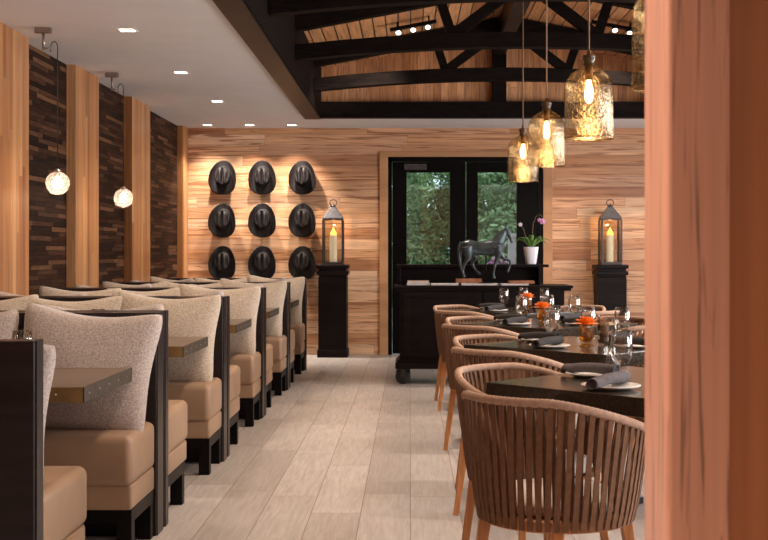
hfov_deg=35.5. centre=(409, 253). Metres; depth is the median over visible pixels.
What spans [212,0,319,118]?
trim
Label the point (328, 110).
trim
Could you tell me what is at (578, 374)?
plate
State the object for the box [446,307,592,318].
dining table
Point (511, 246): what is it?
post
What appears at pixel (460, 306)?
dining chair
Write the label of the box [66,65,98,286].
wooden column
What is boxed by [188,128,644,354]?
wall
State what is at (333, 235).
pillar candle
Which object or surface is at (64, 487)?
seat cushion
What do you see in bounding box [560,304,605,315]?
dining chair
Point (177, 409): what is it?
seat cushion
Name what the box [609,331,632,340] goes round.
rolled napkin
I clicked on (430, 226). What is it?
leafy tree
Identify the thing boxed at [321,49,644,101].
wall
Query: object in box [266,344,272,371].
seat cushion
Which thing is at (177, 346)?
table
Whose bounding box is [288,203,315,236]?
cowboy hat
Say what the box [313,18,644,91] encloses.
gable wall
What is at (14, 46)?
wooden column
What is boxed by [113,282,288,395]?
bench
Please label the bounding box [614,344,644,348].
plate
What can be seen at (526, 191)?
door
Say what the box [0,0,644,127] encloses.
ceiling
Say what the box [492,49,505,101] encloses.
trim
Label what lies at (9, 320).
throw pillow
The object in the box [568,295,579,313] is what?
water goblet
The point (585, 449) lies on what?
seat cushion
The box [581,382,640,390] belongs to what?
plate
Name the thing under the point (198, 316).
throw pillow
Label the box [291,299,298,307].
table
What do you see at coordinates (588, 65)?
lampshade
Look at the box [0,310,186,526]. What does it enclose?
bench
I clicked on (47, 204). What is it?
wall
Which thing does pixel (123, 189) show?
socket
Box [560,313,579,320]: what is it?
rolled napkin
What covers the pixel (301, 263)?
cowboy hat
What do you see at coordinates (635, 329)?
dining chair
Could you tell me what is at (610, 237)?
pillar candle
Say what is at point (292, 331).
seat cushion
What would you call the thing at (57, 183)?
globe pendant
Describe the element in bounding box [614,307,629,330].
water goblet
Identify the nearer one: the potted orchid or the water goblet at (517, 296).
the water goblet at (517, 296)
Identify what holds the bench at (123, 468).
on the floor
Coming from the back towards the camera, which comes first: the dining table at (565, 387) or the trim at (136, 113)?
the trim at (136, 113)
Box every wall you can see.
[29,44,176,294]
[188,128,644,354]
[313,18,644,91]
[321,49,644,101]
[729,0,767,539]
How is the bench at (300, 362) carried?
on the floor
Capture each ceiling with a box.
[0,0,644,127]
[304,2,644,67]
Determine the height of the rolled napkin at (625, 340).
0.046 m
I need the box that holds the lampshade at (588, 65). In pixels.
[564,55,613,139]
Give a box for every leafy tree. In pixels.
[407,173,449,263]
[407,173,485,263]
[407,173,509,263]
[407,173,515,263]
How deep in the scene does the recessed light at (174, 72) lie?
9.89 m
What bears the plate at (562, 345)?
on the dining table at (574, 353)
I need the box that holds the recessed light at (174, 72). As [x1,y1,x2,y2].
[172,71,189,73]
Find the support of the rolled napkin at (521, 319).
on the plate at (524, 323)
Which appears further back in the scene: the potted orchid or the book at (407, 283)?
the potted orchid
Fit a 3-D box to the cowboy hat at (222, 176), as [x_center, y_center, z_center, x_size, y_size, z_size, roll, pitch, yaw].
[-2.230,-0.908,14.216,0.314,0.406,0.169,0,0,-18]
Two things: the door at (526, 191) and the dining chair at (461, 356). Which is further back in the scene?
the door at (526, 191)
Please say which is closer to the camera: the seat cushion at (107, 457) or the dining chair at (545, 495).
the dining chair at (545, 495)
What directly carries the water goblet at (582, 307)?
on the dining table at (574, 353)
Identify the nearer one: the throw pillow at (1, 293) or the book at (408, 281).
the throw pillow at (1, 293)
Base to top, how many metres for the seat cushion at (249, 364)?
0.199 m
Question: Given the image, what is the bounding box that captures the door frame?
[388,157,542,354]
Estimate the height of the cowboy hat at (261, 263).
0.406 m
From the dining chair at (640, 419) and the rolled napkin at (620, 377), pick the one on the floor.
the dining chair at (640, 419)
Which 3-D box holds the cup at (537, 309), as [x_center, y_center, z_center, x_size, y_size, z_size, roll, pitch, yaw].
[0.851,0.401,7.700,0.076,0.098,0.076,0,0,10]
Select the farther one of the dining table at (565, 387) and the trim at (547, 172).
the trim at (547, 172)
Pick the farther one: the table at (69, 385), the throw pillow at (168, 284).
the throw pillow at (168, 284)
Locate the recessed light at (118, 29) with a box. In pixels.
[116,28,138,31]
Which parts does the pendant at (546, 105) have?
cord, bulb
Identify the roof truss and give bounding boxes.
[268,0,644,16]
[295,1,644,61]
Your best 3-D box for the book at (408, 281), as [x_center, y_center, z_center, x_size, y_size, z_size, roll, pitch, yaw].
[0.077,0.259,11.160,0.201,0.022,0.180,0,0,0]
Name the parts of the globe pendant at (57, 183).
stem, cord, bulb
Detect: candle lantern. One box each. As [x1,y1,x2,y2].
[322,199,343,264]
[598,199,621,264]
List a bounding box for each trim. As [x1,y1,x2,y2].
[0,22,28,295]
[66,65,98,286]
[124,96,149,281]
[177,126,187,277]
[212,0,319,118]
[243,0,320,116]
[320,102,644,118]
[380,151,552,354]
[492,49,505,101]
[493,2,530,53]
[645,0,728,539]
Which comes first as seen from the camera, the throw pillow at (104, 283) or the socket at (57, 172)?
the socket at (57, 172)
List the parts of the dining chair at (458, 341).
leg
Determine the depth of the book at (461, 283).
11.06 m
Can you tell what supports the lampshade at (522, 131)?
on the pendant at (522, 130)
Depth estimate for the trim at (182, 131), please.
14.02 m
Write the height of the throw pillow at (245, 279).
0.526 m
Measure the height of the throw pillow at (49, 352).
0.569 m
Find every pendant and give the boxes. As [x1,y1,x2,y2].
[34,27,62,188]
[105,73,127,202]
[508,2,538,181]
[528,0,564,167]
[564,0,613,140]
[631,0,644,92]
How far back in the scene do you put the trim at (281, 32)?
9.74 m
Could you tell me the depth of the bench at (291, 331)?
10.79 m
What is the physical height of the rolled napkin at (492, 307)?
0.046 m
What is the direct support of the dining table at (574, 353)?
on the floor
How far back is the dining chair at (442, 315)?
9.08 m
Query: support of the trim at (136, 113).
attached to the wall at (47, 204)
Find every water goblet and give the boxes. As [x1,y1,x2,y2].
[12,330,32,338]
[499,288,508,308]
[515,295,526,313]
[519,287,527,307]
[539,288,548,301]
[543,295,553,319]
[544,307,559,331]
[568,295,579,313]
[580,306,595,338]
[610,329,632,367]
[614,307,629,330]
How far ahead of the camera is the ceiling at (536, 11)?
11.53 m
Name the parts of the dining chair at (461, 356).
leg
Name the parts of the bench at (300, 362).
leg, seat frame, seat, leg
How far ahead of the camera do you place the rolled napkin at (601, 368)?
4.38 m
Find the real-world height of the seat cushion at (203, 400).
0.199 m
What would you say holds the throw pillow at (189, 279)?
on the bench at (291, 331)
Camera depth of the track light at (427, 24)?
11.42 m
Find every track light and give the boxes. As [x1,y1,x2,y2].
[390,16,436,34]
[591,20,637,33]
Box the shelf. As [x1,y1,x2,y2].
[396,264,548,266]
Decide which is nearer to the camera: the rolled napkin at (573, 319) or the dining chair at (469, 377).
the dining chair at (469, 377)
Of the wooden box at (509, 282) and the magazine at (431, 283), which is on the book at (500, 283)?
the wooden box at (509, 282)
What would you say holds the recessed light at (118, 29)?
in the ceiling at (195, 37)
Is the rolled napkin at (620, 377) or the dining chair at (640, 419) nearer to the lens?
the rolled napkin at (620, 377)
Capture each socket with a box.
[53,168,61,176]
[120,186,126,192]
[520,125,525,143]
[544,99,549,120]
[585,50,592,80]
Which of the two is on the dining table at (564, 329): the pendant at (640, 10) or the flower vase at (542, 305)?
the flower vase at (542, 305)
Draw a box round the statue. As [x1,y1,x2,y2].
[457,225,512,282]
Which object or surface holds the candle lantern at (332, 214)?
on the pedestal at (332, 279)
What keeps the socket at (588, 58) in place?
attached to the pendant at (588, 59)
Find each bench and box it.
[0,296,239,456]
[0,297,226,474]
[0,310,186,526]
[0,311,162,539]
[0,339,86,539]
[56,288,264,426]
[57,287,272,414]
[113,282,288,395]
[163,278,306,373]
[289,282,294,387]
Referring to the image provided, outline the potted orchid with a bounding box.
[514,214,549,263]
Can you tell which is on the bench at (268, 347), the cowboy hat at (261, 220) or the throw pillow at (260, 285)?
the throw pillow at (260, 285)
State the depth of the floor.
6.65 m
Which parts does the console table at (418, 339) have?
door, rail, door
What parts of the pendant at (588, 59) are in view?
cord, cord, bulb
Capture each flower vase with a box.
[521,293,533,310]
[534,302,549,323]
[574,316,599,345]
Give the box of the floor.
[85,354,644,539]
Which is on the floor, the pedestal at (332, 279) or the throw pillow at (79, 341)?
the pedestal at (332, 279)
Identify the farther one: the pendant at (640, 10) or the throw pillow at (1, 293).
the throw pillow at (1, 293)
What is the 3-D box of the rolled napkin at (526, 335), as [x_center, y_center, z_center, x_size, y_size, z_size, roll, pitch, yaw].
[0.660,0.420,6.165,0.231,0.046,0.054,0,0,38]
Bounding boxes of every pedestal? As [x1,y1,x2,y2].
[316,265,349,357]
[592,265,628,315]
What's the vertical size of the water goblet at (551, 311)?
0.170 m
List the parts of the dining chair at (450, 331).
leg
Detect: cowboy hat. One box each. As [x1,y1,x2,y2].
[208,161,235,194]
[208,203,235,236]
[208,246,235,277]
[248,160,275,194]
[248,203,275,236]
[248,246,275,277]
[288,161,315,194]
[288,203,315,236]
[288,246,315,279]
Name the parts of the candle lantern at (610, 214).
glass pane, glass pane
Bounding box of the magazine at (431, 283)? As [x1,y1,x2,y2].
[431,283,457,284]
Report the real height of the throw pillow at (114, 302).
0.527 m
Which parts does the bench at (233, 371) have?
leg, seat frame, seat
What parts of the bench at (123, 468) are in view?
seat frame, seat, leg, leg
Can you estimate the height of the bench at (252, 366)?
0.950 m
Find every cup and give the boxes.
[523,298,531,310]
[537,309,548,323]
[579,325,593,345]
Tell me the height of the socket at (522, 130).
0.145 m
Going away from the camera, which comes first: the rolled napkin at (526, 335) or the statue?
the rolled napkin at (526, 335)
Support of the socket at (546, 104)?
attached to the pendant at (546, 105)
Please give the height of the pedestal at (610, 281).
1.075 m
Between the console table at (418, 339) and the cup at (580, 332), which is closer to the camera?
the cup at (580, 332)
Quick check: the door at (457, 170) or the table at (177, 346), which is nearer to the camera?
the table at (177, 346)
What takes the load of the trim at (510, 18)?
attached to the wall at (457, 91)
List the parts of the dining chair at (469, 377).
leg, leg, leg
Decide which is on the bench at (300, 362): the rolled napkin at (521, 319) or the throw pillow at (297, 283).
the throw pillow at (297, 283)
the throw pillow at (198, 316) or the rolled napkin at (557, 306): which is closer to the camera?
the throw pillow at (198, 316)
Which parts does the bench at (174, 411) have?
seat frame, leg, seat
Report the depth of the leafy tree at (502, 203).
17.32 m
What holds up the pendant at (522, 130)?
hanging from the ceiling at (536, 11)
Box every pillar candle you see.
[330,228,336,261]
[606,228,613,261]
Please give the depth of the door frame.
14.29 m
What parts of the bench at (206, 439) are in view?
seat frame, seat, leg, leg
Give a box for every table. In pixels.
[48,367,131,402]
[168,336,207,356]
[230,319,251,332]
[266,307,278,317]
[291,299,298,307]
[394,264,572,383]
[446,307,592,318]
[451,318,637,432]
[464,336,644,503]
[486,366,644,417]
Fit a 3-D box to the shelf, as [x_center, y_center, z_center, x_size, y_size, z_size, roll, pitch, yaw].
[0.590,0.112,11.440,1.440,0.027,0.240,0,0,0]
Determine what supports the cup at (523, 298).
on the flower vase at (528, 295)
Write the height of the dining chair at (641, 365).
0.777 m
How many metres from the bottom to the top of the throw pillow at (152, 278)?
0.535 m
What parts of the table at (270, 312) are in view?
plate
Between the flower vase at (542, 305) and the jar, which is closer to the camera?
the jar
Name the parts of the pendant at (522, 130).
cord, cord, bulb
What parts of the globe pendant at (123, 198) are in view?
stem, cord, bulb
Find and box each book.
[407,280,428,282]
[407,283,429,284]
[461,283,497,284]
[500,283,527,284]
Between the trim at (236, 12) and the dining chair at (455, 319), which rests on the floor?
the dining chair at (455, 319)
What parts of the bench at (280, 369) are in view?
leg, seat frame, seat, leg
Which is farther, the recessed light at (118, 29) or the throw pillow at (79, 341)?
the recessed light at (118, 29)
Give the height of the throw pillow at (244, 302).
0.533 m
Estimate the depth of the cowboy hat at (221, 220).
14.23 m
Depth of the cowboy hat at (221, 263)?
14.23 m
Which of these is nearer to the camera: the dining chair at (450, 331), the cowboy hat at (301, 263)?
the dining chair at (450, 331)
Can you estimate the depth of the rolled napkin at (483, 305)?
9.79 m
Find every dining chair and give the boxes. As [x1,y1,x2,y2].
[433,304,485,400]
[436,310,503,411]
[441,323,532,449]
[445,316,498,431]
[451,347,563,514]
[453,334,557,488]
[454,362,614,539]
[461,390,644,539]
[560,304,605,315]
[582,310,619,321]
[594,326,644,450]
[596,316,644,424]
[621,337,644,427]
[635,417,644,435]
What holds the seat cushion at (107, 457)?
on the bench at (123, 468)
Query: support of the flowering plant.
on the ground
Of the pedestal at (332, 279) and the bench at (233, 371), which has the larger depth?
the pedestal at (332, 279)
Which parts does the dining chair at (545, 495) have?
leg, leg, leg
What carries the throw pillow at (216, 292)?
on the bench at (233, 371)
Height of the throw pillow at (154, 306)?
0.516 m
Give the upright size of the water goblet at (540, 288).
0.170 m
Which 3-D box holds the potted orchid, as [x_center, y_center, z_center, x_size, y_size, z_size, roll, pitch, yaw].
[1.162,-0.142,11.435,0.337,0.479,0.214,0,0,0]
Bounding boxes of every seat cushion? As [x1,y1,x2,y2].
[43,466,86,539]
[44,422,153,485]
[168,377,221,420]
[168,400,186,452]
[230,352,260,384]
[230,365,239,401]
[266,335,286,360]
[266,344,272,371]
[291,323,304,344]
[291,329,294,351]
[516,478,613,517]
[556,448,592,475]
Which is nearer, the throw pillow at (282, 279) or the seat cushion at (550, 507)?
the seat cushion at (550, 507)
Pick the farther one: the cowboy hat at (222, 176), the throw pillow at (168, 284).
the cowboy hat at (222, 176)
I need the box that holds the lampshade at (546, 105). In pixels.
[528,102,564,166]
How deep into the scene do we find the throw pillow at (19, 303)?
6.76 m
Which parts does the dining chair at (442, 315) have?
leg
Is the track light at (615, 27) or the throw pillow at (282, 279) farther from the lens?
the track light at (615, 27)
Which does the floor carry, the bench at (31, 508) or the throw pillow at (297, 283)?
the bench at (31, 508)
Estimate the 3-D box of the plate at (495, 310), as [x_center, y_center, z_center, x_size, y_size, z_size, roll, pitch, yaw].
[0.670,0.442,9.395,0.200,0.016,0.200,0,0,0]
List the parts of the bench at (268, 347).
panel, leg, seat frame, seat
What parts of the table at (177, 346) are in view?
plate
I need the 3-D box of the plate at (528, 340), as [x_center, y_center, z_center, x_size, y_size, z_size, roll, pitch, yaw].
[0.670,0.442,6.165,0.200,0.016,0.200,0,0,0]
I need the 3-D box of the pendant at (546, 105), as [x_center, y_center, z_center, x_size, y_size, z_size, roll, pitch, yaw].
[0.872,-1.482,7.660,0.239,1.844,0.239,0,0,-36]
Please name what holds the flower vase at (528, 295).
on the dining table at (529, 314)
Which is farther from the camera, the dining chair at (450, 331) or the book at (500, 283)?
the book at (500, 283)
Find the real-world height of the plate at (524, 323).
0.016 m
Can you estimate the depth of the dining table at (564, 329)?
7.52 m
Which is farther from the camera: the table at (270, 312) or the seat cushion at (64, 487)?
the table at (270, 312)
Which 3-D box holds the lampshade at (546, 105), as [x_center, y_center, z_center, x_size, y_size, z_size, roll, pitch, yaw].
[0.872,-0.765,7.660,0.238,0.405,0.238,0,0,0]
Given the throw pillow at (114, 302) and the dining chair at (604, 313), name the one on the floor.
the dining chair at (604, 313)
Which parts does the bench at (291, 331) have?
leg, seat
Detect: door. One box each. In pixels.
[392,162,465,353]
[466,162,537,263]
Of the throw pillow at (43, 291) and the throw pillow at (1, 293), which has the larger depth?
the throw pillow at (43, 291)
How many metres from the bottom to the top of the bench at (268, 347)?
0.950 m
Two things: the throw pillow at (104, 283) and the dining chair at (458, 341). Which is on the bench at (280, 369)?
the throw pillow at (104, 283)
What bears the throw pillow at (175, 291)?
on the bench at (252, 366)
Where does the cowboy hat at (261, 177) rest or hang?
attached to the wall at (345, 162)
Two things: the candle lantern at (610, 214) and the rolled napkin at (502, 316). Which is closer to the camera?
the rolled napkin at (502, 316)
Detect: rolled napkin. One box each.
[478,303,503,307]
[484,304,504,310]
[493,314,524,319]
[502,316,526,324]
[518,332,559,338]
[531,336,563,347]
[533,305,560,309]
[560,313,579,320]
[560,363,619,373]
[562,317,596,322]
[585,371,630,389]
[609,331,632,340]
[610,337,644,345]
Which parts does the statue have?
support post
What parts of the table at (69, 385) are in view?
plate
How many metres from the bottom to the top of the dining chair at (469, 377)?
0.777 m
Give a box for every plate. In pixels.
[483,309,507,311]
[500,322,530,325]
[521,338,536,341]
[529,343,569,348]
[565,371,601,377]
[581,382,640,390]
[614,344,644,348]
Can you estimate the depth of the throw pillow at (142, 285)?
9.10 m
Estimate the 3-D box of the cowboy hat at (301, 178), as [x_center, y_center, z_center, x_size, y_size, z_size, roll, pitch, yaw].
[-1.262,-0.908,14.215,0.313,0.406,0.172,0,0,25]
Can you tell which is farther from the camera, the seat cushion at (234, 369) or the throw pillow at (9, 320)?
the seat cushion at (234, 369)
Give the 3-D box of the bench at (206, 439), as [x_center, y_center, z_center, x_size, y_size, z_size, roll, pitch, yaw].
[-1.855,0.725,6.770,1.560,0.950,0.580,0,0,0]
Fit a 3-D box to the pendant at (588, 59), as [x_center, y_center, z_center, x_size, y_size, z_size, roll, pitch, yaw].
[0.872,-1.482,5.850,0.239,1.844,0.239,0,0,27]
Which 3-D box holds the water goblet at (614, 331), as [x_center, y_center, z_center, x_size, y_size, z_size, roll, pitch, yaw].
[0.780,0.365,4.425,0.083,0.170,0.083,0,0,0]
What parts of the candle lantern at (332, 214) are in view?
glass pane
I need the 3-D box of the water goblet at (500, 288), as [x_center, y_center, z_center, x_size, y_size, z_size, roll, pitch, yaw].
[0.775,0.365,9.885,0.083,0.170,0.083,0,0,0]
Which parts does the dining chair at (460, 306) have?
leg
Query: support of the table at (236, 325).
on the floor
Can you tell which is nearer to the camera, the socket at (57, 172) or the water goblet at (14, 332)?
the water goblet at (14, 332)
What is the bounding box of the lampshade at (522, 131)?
[508,128,538,181]
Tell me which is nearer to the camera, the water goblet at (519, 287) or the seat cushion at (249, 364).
the seat cushion at (249, 364)
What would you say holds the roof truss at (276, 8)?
attached to the ceiling at (536, 11)
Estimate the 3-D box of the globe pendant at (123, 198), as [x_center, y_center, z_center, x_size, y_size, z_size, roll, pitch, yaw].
[-2.397,-0.938,9.890,0.227,1.108,0.156,0,0,0]
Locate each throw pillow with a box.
[0,292,85,295]
[0,294,38,309]
[0,310,18,338]
[23,303,162,432]
[30,295,121,309]
[38,286,120,295]
[43,304,163,309]
[43,344,55,481]
[75,284,151,286]
[102,281,168,286]
[107,287,180,295]
[118,292,220,381]
[130,278,193,281]
[138,290,223,295]
[150,276,206,281]
[160,281,221,286]
[179,284,260,353]
[188,284,262,286]
[195,277,247,281]
[220,279,286,336]
[247,275,304,323]
[267,278,286,281]
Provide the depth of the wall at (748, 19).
1.27 m
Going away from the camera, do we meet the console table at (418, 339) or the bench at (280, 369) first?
the bench at (280, 369)
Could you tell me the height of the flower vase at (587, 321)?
0.144 m
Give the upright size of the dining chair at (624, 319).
0.777 m
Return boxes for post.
[507,234,515,263]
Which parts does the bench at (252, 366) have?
seat, leg, seat frame, leg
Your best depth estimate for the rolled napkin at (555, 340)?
5.73 m
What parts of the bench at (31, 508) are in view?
panel, seat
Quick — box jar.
[597,316,608,344]
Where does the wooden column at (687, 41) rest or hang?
attached to the wall at (748, 19)
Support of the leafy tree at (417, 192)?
on the ground
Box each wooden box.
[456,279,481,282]
[508,281,534,283]
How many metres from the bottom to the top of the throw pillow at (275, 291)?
0.533 m
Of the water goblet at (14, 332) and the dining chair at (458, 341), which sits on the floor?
the dining chair at (458, 341)
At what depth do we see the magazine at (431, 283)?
11.09 m
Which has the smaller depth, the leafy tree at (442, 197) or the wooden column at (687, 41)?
the wooden column at (687, 41)
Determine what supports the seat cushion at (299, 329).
on the bench at (300, 362)
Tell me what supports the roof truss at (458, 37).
attached to the ceiling at (536, 11)
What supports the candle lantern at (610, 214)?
on the pedestal at (610, 281)
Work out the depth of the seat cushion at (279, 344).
10.13 m
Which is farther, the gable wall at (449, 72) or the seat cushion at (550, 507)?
the gable wall at (449, 72)
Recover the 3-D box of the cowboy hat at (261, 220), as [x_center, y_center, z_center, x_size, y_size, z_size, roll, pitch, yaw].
[-1.759,-0.400,14.216,0.316,0.406,0.167,0,0,-17]
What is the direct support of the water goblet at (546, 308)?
on the dining table at (574, 353)

